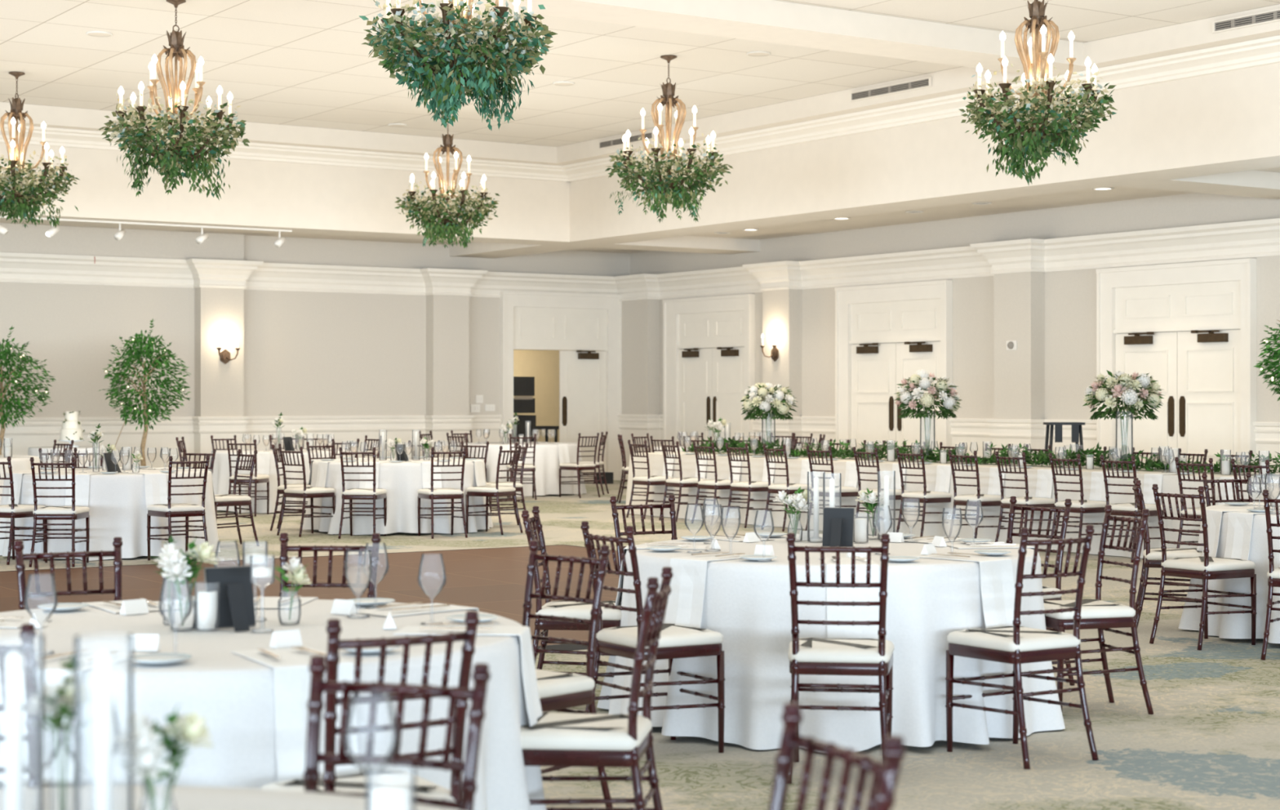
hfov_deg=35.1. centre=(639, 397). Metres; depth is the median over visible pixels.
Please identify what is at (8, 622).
napkin
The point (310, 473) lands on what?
napkin
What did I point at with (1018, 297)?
pillar
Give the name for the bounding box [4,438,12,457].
candle
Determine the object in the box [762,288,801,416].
wall
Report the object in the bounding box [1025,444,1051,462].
chair
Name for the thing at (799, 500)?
bud vase
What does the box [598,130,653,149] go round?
ceiling vent
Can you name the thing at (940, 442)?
chair
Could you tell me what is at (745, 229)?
recessed light
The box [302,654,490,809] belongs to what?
chair
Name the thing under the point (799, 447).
votive candle
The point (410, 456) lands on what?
votive candle
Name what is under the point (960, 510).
water goblet
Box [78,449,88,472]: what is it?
water goblet
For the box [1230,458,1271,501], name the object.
chair
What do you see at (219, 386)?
pillar
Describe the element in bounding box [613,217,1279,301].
trim
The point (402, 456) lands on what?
frame
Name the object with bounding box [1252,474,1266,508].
wine glass
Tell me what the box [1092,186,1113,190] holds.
recessed light
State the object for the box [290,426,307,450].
bud vase
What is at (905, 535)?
bread plate
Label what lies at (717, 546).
place card
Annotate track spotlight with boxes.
[0,225,8,235]
[45,222,59,237]
[114,223,125,239]
[195,227,208,244]
[274,231,285,247]
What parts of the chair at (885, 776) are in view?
post, rail, post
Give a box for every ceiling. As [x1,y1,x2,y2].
[0,0,1279,146]
[0,167,1279,253]
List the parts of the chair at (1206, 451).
rail, post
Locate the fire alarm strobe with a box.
[1006,340,1017,350]
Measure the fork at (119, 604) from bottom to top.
0.003 m
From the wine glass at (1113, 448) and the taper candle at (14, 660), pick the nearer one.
the taper candle at (14, 660)
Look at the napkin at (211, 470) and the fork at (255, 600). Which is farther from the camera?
the napkin at (211, 470)
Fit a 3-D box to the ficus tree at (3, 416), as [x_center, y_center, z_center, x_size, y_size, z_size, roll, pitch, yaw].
[-8.685,0.218,27.585,1.352,2.421,1.392,0,0,-13]
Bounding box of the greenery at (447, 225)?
[395,187,499,248]
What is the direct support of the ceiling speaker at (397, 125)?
attached to the ceiling at (302, 63)
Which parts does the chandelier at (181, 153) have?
bulb, bulb, arm, bulb, arm, bulb, arm, bulb, arm, cage rod, cage rod, cage rod, cage rod, lamp shade, chain, rod, crown, cage rod, arm, bulb, cage rod, cage rod, cage rod, arm, arm, bulb, bulb, arm, bulb, arm, bulb, bulb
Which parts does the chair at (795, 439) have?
post, rail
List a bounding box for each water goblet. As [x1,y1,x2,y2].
[50,449,60,462]
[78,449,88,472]
[85,447,94,469]
[120,449,128,472]
[146,447,156,469]
[160,448,170,470]
[344,550,372,617]
[350,442,358,460]
[371,442,379,461]
[404,442,412,461]
[702,504,721,551]
[720,506,740,553]
[902,497,919,542]
[942,507,962,555]
[1007,445,1016,465]
[1054,446,1063,467]
[1108,448,1117,470]
[1160,449,1170,472]
[1235,451,1245,475]
[1264,473,1279,513]
[1267,475,1279,509]
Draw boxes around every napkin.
[0,617,52,627]
[0,649,151,783]
[7,471,41,504]
[12,456,40,469]
[56,467,88,469]
[64,472,102,506]
[81,600,179,613]
[129,471,168,507]
[145,466,173,469]
[171,468,215,501]
[208,449,243,469]
[231,646,359,781]
[253,451,272,475]
[253,596,318,608]
[307,459,343,484]
[313,451,331,459]
[315,461,344,487]
[356,602,479,617]
[359,461,390,488]
[393,625,542,726]
[408,461,442,488]
[450,460,485,486]
[462,443,489,457]
[507,444,522,463]
[539,443,569,463]
[554,442,582,460]
[615,544,706,605]
[662,453,685,477]
[665,553,750,627]
[671,447,687,452]
[694,454,718,478]
[709,534,773,541]
[728,456,764,480]
[761,457,788,483]
[795,533,822,539]
[800,458,824,484]
[818,557,879,638]
[844,461,871,488]
[890,462,933,489]
[904,537,966,542]
[911,553,1014,628]
[934,464,964,493]
[946,543,1044,609]
[987,466,1032,495]
[1035,468,1066,497]
[1088,471,1121,501]
[1142,472,1177,503]
[1201,508,1264,557]
[1217,475,1253,504]
[1223,510,1279,559]
[1224,502,1270,505]
[1275,479,1279,488]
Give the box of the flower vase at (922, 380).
[893,368,961,461]
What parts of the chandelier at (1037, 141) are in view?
bulb, bulb, arm, arm, bulb, bulb, arm, arm, cage rod, bulb, cage rod, cage rod, bulb, cage rod, rod, crown, lamp shade, cage rod, arm, bulb, cage rod, arm, cage rod, bulb, cage rod, arm, bulb, bulb, arm, arm, bulb, bulb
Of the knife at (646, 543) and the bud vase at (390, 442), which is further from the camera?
the bud vase at (390, 442)
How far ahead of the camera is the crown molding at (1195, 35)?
25.19 m
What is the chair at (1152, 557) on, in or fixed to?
on the floor
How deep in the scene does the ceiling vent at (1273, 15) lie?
18.97 m
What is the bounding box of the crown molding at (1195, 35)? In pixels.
[0,4,1279,165]
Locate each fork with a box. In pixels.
[85,650,121,661]
[101,600,121,605]
[253,595,262,602]
[291,645,327,654]
[375,601,422,607]
[429,622,494,624]
[645,544,688,545]
[715,552,744,556]
[911,535,934,537]
[946,551,986,555]
[964,542,1004,543]
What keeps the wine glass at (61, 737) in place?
on the tablecloth at (185, 797)
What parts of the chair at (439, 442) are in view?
post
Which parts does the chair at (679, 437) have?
post, rail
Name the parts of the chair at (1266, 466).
post, rail, rail, rail, rail, post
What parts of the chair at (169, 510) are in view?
leg, post, seat frame, leg, rail, rail, rail, rail, post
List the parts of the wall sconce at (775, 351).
arm, arm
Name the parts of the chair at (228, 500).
leg, seat frame, post, rail, rail, rail, rail, post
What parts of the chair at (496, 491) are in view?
leg, leg, seat frame, post, rail, rail, rail, rail, post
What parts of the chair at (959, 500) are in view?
post, rail, rail, rail, rail, post, seat frame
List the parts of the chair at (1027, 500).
post, rail, rail, rail, rail, post, seat frame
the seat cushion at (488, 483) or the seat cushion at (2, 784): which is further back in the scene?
the seat cushion at (488, 483)
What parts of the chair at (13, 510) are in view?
rail, rail, post, leg, seat frame, leg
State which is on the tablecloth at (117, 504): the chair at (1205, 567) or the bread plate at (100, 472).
the bread plate at (100, 472)
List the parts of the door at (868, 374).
push plate, transom panel, push plate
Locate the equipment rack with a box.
[513,376,536,441]
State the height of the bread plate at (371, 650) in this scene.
0.012 m
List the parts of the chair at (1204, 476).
post, rail, rail, post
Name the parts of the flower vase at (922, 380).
flower, flower, flower, flower, flower, flower, flower, flower, flower, flower, flower, flower, flower, flower, flower, flower, flower, flower, flower, flower, flower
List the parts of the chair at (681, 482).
post, rail, rail, post, seat frame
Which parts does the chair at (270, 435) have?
post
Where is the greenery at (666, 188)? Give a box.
[604,148,733,222]
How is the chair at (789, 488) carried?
on the floor
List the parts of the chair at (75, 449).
post, rail, rail, post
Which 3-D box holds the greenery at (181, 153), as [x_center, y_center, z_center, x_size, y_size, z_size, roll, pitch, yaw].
[-4.258,-2.228,18.471,1.385,0.821,1.316,0,0,-42]
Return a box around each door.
[499,291,622,479]
[662,293,755,445]
[834,280,952,455]
[1096,257,1256,468]
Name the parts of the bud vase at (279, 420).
flower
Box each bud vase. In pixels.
[25,653,95,809]
[86,423,103,471]
[99,444,115,470]
[112,704,213,809]
[129,450,142,472]
[148,535,178,623]
[154,537,217,630]
[271,412,284,448]
[271,556,311,624]
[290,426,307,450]
[386,437,402,460]
[419,436,434,460]
[499,423,512,443]
[510,412,519,443]
[704,417,713,433]
[705,417,727,442]
[773,486,812,541]
[855,488,890,538]
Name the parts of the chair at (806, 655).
post, leg, rail, rail, rail, rail, seat frame, post, leg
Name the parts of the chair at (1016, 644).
leg, seat frame, leg, post, rail, rail, rail, rail, post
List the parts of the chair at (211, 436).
post, rail, post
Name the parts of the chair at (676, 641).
post, rail, rail, rail, rail, post, seat frame, leg, leg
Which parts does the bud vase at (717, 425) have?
flower, flower, flower, flower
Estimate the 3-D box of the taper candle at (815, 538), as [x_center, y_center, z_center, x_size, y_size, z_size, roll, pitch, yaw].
[0.829,0.519,9.500,0.060,0.306,0.060,0,0,-34]
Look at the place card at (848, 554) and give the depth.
8.57 m
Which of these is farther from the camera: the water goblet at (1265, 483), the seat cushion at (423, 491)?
the seat cushion at (423, 491)
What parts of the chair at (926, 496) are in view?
post, rail, rail, rail, rail, post, seat frame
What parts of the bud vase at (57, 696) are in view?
flower, flower, flower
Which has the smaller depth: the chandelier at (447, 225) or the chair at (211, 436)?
the chandelier at (447, 225)
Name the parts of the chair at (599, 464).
post, post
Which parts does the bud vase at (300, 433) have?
flower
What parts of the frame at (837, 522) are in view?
easel leg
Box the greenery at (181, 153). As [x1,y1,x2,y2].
[97,104,249,199]
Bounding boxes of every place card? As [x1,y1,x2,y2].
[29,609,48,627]
[120,598,148,614]
[127,634,160,651]
[269,629,302,648]
[330,599,357,614]
[382,611,396,629]
[709,538,720,549]
[742,531,760,542]
[753,544,774,555]
[798,530,813,540]
[846,552,866,557]
[887,532,904,542]
[920,543,937,554]
[931,535,946,546]
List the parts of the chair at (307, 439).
rail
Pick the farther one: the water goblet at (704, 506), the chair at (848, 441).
the chair at (848, 441)
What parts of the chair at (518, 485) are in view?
leg, post, seat frame, post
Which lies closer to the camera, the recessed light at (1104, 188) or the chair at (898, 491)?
the chair at (898, 491)
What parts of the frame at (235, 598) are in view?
easel leg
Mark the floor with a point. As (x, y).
(1211, 740)
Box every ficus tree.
[0,325,56,454]
[98,318,191,466]
[1253,320,1279,400]
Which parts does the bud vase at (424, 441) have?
flower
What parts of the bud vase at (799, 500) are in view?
flower, flower, flower, flower, flower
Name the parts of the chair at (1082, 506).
post, rail, rail, rail, rail, post, seat frame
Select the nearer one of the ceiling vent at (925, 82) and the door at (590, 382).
the ceiling vent at (925, 82)
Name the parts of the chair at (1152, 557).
post, post, seat frame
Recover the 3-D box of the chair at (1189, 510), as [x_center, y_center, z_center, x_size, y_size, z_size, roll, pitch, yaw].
[4.815,0.968,17.103,0.479,0.931,0.408,0,0,-37]
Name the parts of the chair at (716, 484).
post, rail, rail, rail, rail, post, seat frame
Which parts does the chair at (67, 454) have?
post, rail, post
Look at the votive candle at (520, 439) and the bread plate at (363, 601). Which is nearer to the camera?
the bread plate at (363, 601)
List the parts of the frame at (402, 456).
easel leg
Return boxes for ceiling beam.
[424,0,1083,75]
[448,241,586,258]
[588,235,759,254]
[1117,169,1279,199]
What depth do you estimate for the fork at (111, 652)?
5.25 m
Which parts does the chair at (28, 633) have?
rail, rail, rail, rail, post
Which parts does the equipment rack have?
grey panel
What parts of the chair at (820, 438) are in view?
post, post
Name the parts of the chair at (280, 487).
post, post, seat frame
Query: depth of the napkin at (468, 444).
29.59 m
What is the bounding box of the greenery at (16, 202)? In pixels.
[0,160,79,227]
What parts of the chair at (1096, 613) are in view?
leg, seat frame, post, rail, rail, rail, rail, post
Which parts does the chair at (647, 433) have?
post, post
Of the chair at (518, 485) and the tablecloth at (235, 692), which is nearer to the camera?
the tablecloth at (235, 692)
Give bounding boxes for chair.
[0,456,44,564]
[0,622,94,788]
[13,536,122,609]
[28,457,89,567]
[38,447,77,469]
[50,439,74,468]
[64,448,102,468]
[146,454,210,559]
[175,436,188,466]
[182,448,216,473]
[210,435,236,450]
[213,448,259,546]
[225,439,269,516]
[261,610,479,809]
[269,434,297,448]
[269,443,314,530]
[276,445,335,537]
[279,532,381,597]
[302,435,329,448]
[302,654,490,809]
[306,440,336,469]
[330,438,359,457]
[337,447,386,538]
[363,435,382,457]
[408,440,440,457]
[417,446,467,538]
[418,430,435,456]
[446,432,486,481]
[450,430,472,450]
[459,440,488,474]
[465,444,523,534]
[485,442,528,528]
[506,433,537,499]
[520,566,672,809]
[521,506,621,676]
[522,539,613,807]
[558,432,599,497]
[573,431,608,494]
[580,520,724,752]
[609,493,677,578]
[617,434,628,502]
[626,440,674,519]
[631,432,650,452]
[649,435,674,452]
[658,440,708,521]
[678,432,703,445]
[683,435,711,451]
[691,441,741,524]
[724,442,774,528]
[732,435,761,452]
[761,444,811,531]
[768,702,906,809]
[770,432,793,446]
[786,533,894,783]
[791,432,813,448]
[793,438,814,451]
[804,444,858,530]
[817,433,825,448]
[829,439,849,450]
[852,446,907,535]
[862,440,885,455]
[895,448,951,537]
[902,440,926,453]
[938,441,964,459]
[945,524,1098,768]
[947,449,1006,537]
[984,443,1011,457]
[995,451,1054,542]
[1006,496,1075,685]
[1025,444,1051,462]
[1043,504,1153,714]
[1048,453,1111,547]
[1079,445,1106,465]
[1099,454,1164,562]
[1132,477,1202,627]
[1133,447,1161,466]
[1149,484,1257,649]
[1174,457,1215,547]
[1177,448,1208,463]
[1201,471,1253,506]
[1219,449,1253,464]
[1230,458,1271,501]
[1260,489,1279,659]
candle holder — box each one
[5,633,44,809]
[74,633,133,809]
[242,541,267,620]
[249,555,274,631]
[378,429,386,459]
[412,429,419,459]
[524,421,530,442]
[724,422,730,439]
[807,471,825,542]
[822,472,841,519]
[877,471,895,540]
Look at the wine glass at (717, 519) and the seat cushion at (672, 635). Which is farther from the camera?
the wine glass at (717, 519)
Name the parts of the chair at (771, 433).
rail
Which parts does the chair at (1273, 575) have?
rail, seat frame, rail, rail, rail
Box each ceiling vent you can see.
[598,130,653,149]
[849,76,932,102]
[1212,8,1279,33]
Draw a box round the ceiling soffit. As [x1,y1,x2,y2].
[569,62,1279,244]
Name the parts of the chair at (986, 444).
rail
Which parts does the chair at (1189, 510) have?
post, seat frame, rail, rail, rail, post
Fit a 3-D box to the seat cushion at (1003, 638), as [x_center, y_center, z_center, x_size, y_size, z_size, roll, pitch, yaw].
[1.503,0.962,8.105,0.408,0.050,0.398,0,0,-32]
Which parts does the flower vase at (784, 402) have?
flower, flower, flower, flower, flower, flower, flower, flower, flower, flower, flower, flower, flower, flower, flower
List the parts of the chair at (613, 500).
post, rail, rail, post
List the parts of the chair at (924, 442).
rail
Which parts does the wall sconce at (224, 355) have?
arm, arm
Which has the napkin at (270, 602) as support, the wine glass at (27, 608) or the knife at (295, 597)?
the knife at (295, 597)
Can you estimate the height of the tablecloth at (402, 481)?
0.744 m
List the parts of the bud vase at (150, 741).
flower, flower, flower, flower, flower, flower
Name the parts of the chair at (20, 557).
post, rail, rail, post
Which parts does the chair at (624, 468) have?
post, post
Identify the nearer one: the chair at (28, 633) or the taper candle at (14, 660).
the taper candle at (14, 660)
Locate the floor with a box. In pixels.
[0,480,1279,809]
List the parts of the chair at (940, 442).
post, rail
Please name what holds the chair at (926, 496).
on the floor
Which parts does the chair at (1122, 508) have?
post, rail, rail, rail, rail, post, seat frame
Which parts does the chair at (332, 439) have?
post, rail, post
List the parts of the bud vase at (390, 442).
flower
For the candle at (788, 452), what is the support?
on the tablecloth at (1170, 483)
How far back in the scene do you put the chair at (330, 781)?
4.73 m
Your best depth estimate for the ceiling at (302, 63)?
21.73 m
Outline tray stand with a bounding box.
[1043,422,1084,455]
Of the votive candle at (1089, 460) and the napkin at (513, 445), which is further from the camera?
the napkin at (513, 445)
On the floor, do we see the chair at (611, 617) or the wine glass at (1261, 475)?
the chair at (611, 617)
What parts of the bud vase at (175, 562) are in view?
flower, flower, flower, flower, flower, flower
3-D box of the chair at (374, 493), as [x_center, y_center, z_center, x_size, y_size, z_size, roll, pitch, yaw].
[-2.841,0.968,20.692,0.408,0.931,0.479,0,0,7]
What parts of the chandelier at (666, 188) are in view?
bulb, bulb, arm, bulb, arm, arm, bulb, cage rod, arm, cage rod, bulb, cage rod, arm, cage rod, crown, rod, lamp shade, chain, cage rod, cage rod, cage rod, bulb, cage rod, arm, arm, bulb, bulb, arm, bulb, bulb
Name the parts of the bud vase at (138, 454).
flower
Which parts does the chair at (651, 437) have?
post, rail, post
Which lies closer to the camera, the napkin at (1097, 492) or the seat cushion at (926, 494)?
the napkin at (1097, 492)
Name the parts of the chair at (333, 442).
post, rail, rail, post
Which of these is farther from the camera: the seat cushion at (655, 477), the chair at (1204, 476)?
the seat cushion at (655, 477)
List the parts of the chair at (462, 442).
post, rail, rail, post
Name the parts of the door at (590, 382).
transom panel, push plate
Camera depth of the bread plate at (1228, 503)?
12.69 m
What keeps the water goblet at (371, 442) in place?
on the tablecloth at (402, 481)
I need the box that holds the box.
[593,471,613,484]
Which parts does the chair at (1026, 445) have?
rail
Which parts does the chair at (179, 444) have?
post, post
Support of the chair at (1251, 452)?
on the floor
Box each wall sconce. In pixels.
[216,335,240,364]
[760,333,778,361]
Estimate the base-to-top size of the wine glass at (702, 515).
0.208 m
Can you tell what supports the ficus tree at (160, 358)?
on the floor
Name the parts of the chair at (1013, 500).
post, rail, rail, rail, rail, seat frame, post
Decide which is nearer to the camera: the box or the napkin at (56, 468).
the napkin at (56, 468)
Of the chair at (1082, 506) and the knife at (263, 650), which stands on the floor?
the chair at (1082, 506)
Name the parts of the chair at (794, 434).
post, rail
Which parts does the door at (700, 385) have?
push plate, transom panel, push plate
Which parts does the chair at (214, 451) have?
post, rail, rail, post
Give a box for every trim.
[0,124,568,182]
[0,252,617,297]
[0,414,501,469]
[561,35,1279,182]
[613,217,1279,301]
[617,413,1279,479]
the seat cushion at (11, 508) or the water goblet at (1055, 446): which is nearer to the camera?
the seat cushion at (11, 508)
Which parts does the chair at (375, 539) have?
post, rail, rail, post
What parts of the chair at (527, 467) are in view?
leg, post, seat frame, rail, leg, post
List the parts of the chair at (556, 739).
seat frame, post, rail, rail, rail, post, rail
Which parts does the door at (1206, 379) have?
push plate, transom panel, push plate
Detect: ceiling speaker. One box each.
[85,31,112,36]
[387,123,407,127]
[552,81,574,85]
[746,51,770,56]
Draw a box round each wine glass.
[23,728,64,809]
[24,573,57,653]
[39,448,48,471]
[64,449,73,472]
[64,695,120,809]
[111,449,119,464]
[158,577,192,653]
[160,447,168,469]
[213,540,240,567]
[343,691,398,779]
[360,441,368,461]
[362,542,388,608]
[395,441,404,462]
[417,553,446,624]
[684,504,703,552]
[702,497,719,543]
[753,510,773,560]
[872,505,892,554]
[964,499,983,544]
[1010,444,1019,466]
[1057,446,1066,468]
[1111,448,1121,471]
[1164,449,1174,472]
[1240,451,1250,475]
[1246,476,1262,510]
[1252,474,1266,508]
[1259,475,1274,509]
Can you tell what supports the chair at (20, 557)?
on the floor
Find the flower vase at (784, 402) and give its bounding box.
[740,382,798,455]
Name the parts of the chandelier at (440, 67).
arm, arm, arm, arm, arm, lamp shade, rod, cage rod, cage rod, cage rod, arm, arm, arm, bulb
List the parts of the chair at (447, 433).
post, rail, post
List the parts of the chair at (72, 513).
post, leg, rail, rail, rail, rail, seat frame, post, leg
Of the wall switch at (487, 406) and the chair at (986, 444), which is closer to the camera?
the chair at (986, 444)
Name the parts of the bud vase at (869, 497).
flower, flower, flower, flower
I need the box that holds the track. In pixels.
[0,215,292,231]
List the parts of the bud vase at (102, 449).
flower, flower, flower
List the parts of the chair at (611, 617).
rail, post, rail, post, seat frame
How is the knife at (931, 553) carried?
on the napkin at (997, 579)
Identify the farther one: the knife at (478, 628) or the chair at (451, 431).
the chair at (451, 431)
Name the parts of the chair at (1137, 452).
rail, post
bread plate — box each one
[36,602,88,610]
[99,471,118,473]
[127,653,191,663]
[133,466,150,467]
[160,470,176,472]
[183,595,197,602]
[344,645,399,653]
[347,597,395,604]
[388,460,403,462]
[445,613,498,622]
[645,546,681,551]
[680,535,713,540]
[738,555,777,559]
[758,532,787,536]
[888,555,919,561]
[902,533,915,537]
[957,537,992,542]
[973,550,1011,555]
[1223,502,1249,505]
[1246,508,1274,511]
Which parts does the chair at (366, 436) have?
post, post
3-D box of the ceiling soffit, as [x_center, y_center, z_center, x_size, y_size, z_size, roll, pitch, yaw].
[7.228,-2.979,18.434,0.780,1.318,28.600,0,0,-34]
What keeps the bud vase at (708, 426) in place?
on the tablecloth at (657, 448)
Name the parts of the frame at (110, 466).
easel leg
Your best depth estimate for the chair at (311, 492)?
20.95 m
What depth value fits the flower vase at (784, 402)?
23.56 m
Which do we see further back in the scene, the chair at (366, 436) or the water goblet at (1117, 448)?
the chair at (366, 436)
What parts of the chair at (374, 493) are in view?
post, leg, rail, rail, rail, rail, seat frame, post, leg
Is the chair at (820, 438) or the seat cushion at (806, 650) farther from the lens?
the chair at (820, 438)
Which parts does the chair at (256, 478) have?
post, leg, rail, seat frame, post, leg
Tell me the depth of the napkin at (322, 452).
25.19 m
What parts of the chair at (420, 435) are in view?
post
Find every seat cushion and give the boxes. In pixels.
[0,503,44,512]
[0,781,94,788]
[32,506,89,514]
[146,502,205,511]
[214,493,250,501]
[228,474,269,479]
[261,768,458,809]
[277,483,311,489]
[284,486,334,493]
[341,488,386,494]
[417,488,464,494]
[466,485,515,492]
[485,481,522,487]
[506,463,535,467]
[520,711,651,750]
[535,600,621,620]
[535,668,594,697]
[559,462,595,466]
[578,460,603,464]
[595,622,723,648]
[622,466,628,470]
[632,475,674,480]
[665,477,708,483]
[697,479,741,485]
[730,480,774,487]
[768,483,811,489]
[788,637,894,662]
[811,485,858,492]
[857,488,907,495]
[901,490,951,497]
[946,625,1080,651]
[953,493,1006,501]
[1000,496,1054,504]
[1042,586,1062,599]
[1043,598,1135,618]
[1054,499,1111,507]
[1110,502,1163,511]
[1142,547,1202,559]
[1161,555,1255,571]
[1180,507,1201,515]
[1266,567,1279,577]
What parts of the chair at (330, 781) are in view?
post, rail, rail, rail, rail, post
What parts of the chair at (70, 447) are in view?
post, rail, post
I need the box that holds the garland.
[681,435,1279,475]
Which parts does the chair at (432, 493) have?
leg, post, seat frame, rail, rail, rail, rail, leg, post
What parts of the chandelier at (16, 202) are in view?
cage rod, cage rod, cage rod, arm, bulb, bulb, cage rod, arm, lamp shade, crown, chain, rod, cage rod, cage rod, cage rod, cage rod, arm, arm, arm, bulb, bulb, arm, bulb, bulb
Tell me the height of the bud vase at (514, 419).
0.461 m
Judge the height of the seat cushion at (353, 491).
0.050 m
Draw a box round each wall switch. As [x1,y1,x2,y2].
[470,404,479,412]
[475,395,483,403]
[484,404,494,410]
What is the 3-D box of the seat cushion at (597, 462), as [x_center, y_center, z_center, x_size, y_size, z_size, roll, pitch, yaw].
[-0.764,0.962,29.941,0.398,0.050,0.408,0,0,10]
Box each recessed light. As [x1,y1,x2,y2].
[714,231,730,234]
[742,228,759,231]
[832,217,850,219]
[905,210,923,213]
[972,201,991,204]
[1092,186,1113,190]
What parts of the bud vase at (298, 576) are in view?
flower, flower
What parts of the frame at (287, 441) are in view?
easel leg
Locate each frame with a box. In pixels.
[102,452,121,472]
[203,565,255,631]
[282,436,294,450]
[394,444,408,461]
[822,506,854,546]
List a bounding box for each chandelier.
[0,71,79,227]
[97,0,249,199]
[359,0,557,129]
[395,113,499,248]
[604,54,733,222]
[959,0,1116,184]
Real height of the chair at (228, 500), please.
0.931 m
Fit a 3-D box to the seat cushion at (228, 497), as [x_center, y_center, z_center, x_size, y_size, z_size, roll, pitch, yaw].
[-3.999,0.962,19.452,0.398,0.050,0.408,0,0,-37]
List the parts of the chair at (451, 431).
post, post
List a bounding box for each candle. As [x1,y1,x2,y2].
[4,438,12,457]
[5,648,23,809]
[94,648,112,809]
[122,446,132,470]
[195,581,219,630]
[244,552,265,564]
[253,566,271,577]
[307,433,313,449]
[365,765,415,809]
[380,431,386,459]
[406,448,412,459]
[519,434,524,443]
[525,422,529,442]
[726,424,728,439]
[782,437,791,457]
[795,443,802,450]
[809,475,822,541]
[829,477,835,507]
[853,512,868,542]
[880,475,888,538]
[886,440,895,461]
[939,449,946,463]
[982,441,991,458]
[1017,452,1023,466]
[1085,454,1093,469]
[1159,445,1168,466]
[1168,448,1178,472]
[1178,454,1186,470]
[1220,449,1231,474]
[1258,450,1269,475]
[1270,484,1279,506]
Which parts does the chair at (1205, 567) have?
post, rail, rail, rail, rail, post, leg, seat frame, leg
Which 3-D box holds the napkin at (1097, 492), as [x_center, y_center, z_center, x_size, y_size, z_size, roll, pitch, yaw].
[4.322,0.826,18.486,0.414,0.304,0.210,0,0,-34]
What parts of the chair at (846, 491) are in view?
post, rail, rail, rail, post, seat frame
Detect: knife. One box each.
[0,616,23,617]
[37,648,89,659]
[138,597,158,604]
[257,648,280,658]
[277,595,301,602]
[391,604,449,609]
[419,626,492,629]
[645,542,683,543]
[691,551,729,555]
[931,553,969,556]
[987,543,1015,544]
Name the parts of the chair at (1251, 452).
rail, post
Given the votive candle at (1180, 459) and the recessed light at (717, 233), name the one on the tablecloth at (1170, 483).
the votive candle at (1180, 459)
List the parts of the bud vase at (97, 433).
flower, flower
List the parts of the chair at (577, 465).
leg, seat frame, post, leg, rail, rail, post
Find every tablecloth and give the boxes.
[0,454,40,503]
[0,467,220,560]
[0,599,546,809]
[0,785,453,809]
[27,445,115,467]
[210,448,359,512]
[302,457,493,534]
[453,441,586,496]
[596,535,1065,751]
[625,451,1279,558]
[653,445,775,452]
[1177,503,1279,643]
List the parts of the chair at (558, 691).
post, rail, rail, rail, seat frame, rail, post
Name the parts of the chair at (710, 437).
post, rail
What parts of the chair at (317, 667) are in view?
post, rail, rail, rail, post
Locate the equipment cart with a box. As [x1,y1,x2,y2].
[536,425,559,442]
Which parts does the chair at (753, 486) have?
post, rail, rail, rail, rail, post, seat frame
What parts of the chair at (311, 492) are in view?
post, rail, rail, rail, rail, post, seat frame, leg, leg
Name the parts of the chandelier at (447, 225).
arm, bulb, arm, bulb, arm, cage rod, cage rod, crown, cage rod, lamp shade, arm, cage rod, cage rod, arm, arm, bulb, arm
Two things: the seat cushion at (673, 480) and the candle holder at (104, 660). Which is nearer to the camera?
the candle holder at (104, 660)
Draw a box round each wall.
[0,142,609,247]
[0,222,244,260]
[0,235,630,417]
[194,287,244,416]
[426,294,469,415]
[513,349,571,442]
[622,299,660,414]
[630,192,1279,422]
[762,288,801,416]
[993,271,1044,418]
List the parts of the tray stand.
leg, leg, leg, leg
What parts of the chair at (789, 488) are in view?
post, rail, rail, rail, rail, post, seat frame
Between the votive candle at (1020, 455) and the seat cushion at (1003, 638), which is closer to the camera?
the seat cushion at (1003, 638)
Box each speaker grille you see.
[88,32,111,36]
[389,124,405,126]
[747,53,769,56]
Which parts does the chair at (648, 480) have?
post, rail, rail, rail, post, seat frame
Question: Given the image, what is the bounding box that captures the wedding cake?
[58,411,84,447]
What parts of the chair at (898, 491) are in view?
post, rail, rail, rail, rail, post, seat frame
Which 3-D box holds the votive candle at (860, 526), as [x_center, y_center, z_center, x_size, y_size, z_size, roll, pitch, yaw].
[1.032,0.607,9.450,0.072,0.137,0.072,0,0,-34]
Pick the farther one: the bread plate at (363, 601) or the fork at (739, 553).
the fork at (739, 553)
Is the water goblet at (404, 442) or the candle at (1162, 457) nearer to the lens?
the candle at (1162, 457)
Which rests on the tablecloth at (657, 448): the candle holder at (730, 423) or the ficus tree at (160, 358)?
the candle holder at (730, 423)
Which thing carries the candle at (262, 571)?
on the candle holder at (262, 571)
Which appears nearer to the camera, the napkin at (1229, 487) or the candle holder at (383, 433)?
the napkin at (1229, 487)
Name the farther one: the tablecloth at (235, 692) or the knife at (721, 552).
the knife at (721, 552)
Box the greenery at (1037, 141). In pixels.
[959,75,1116,184]

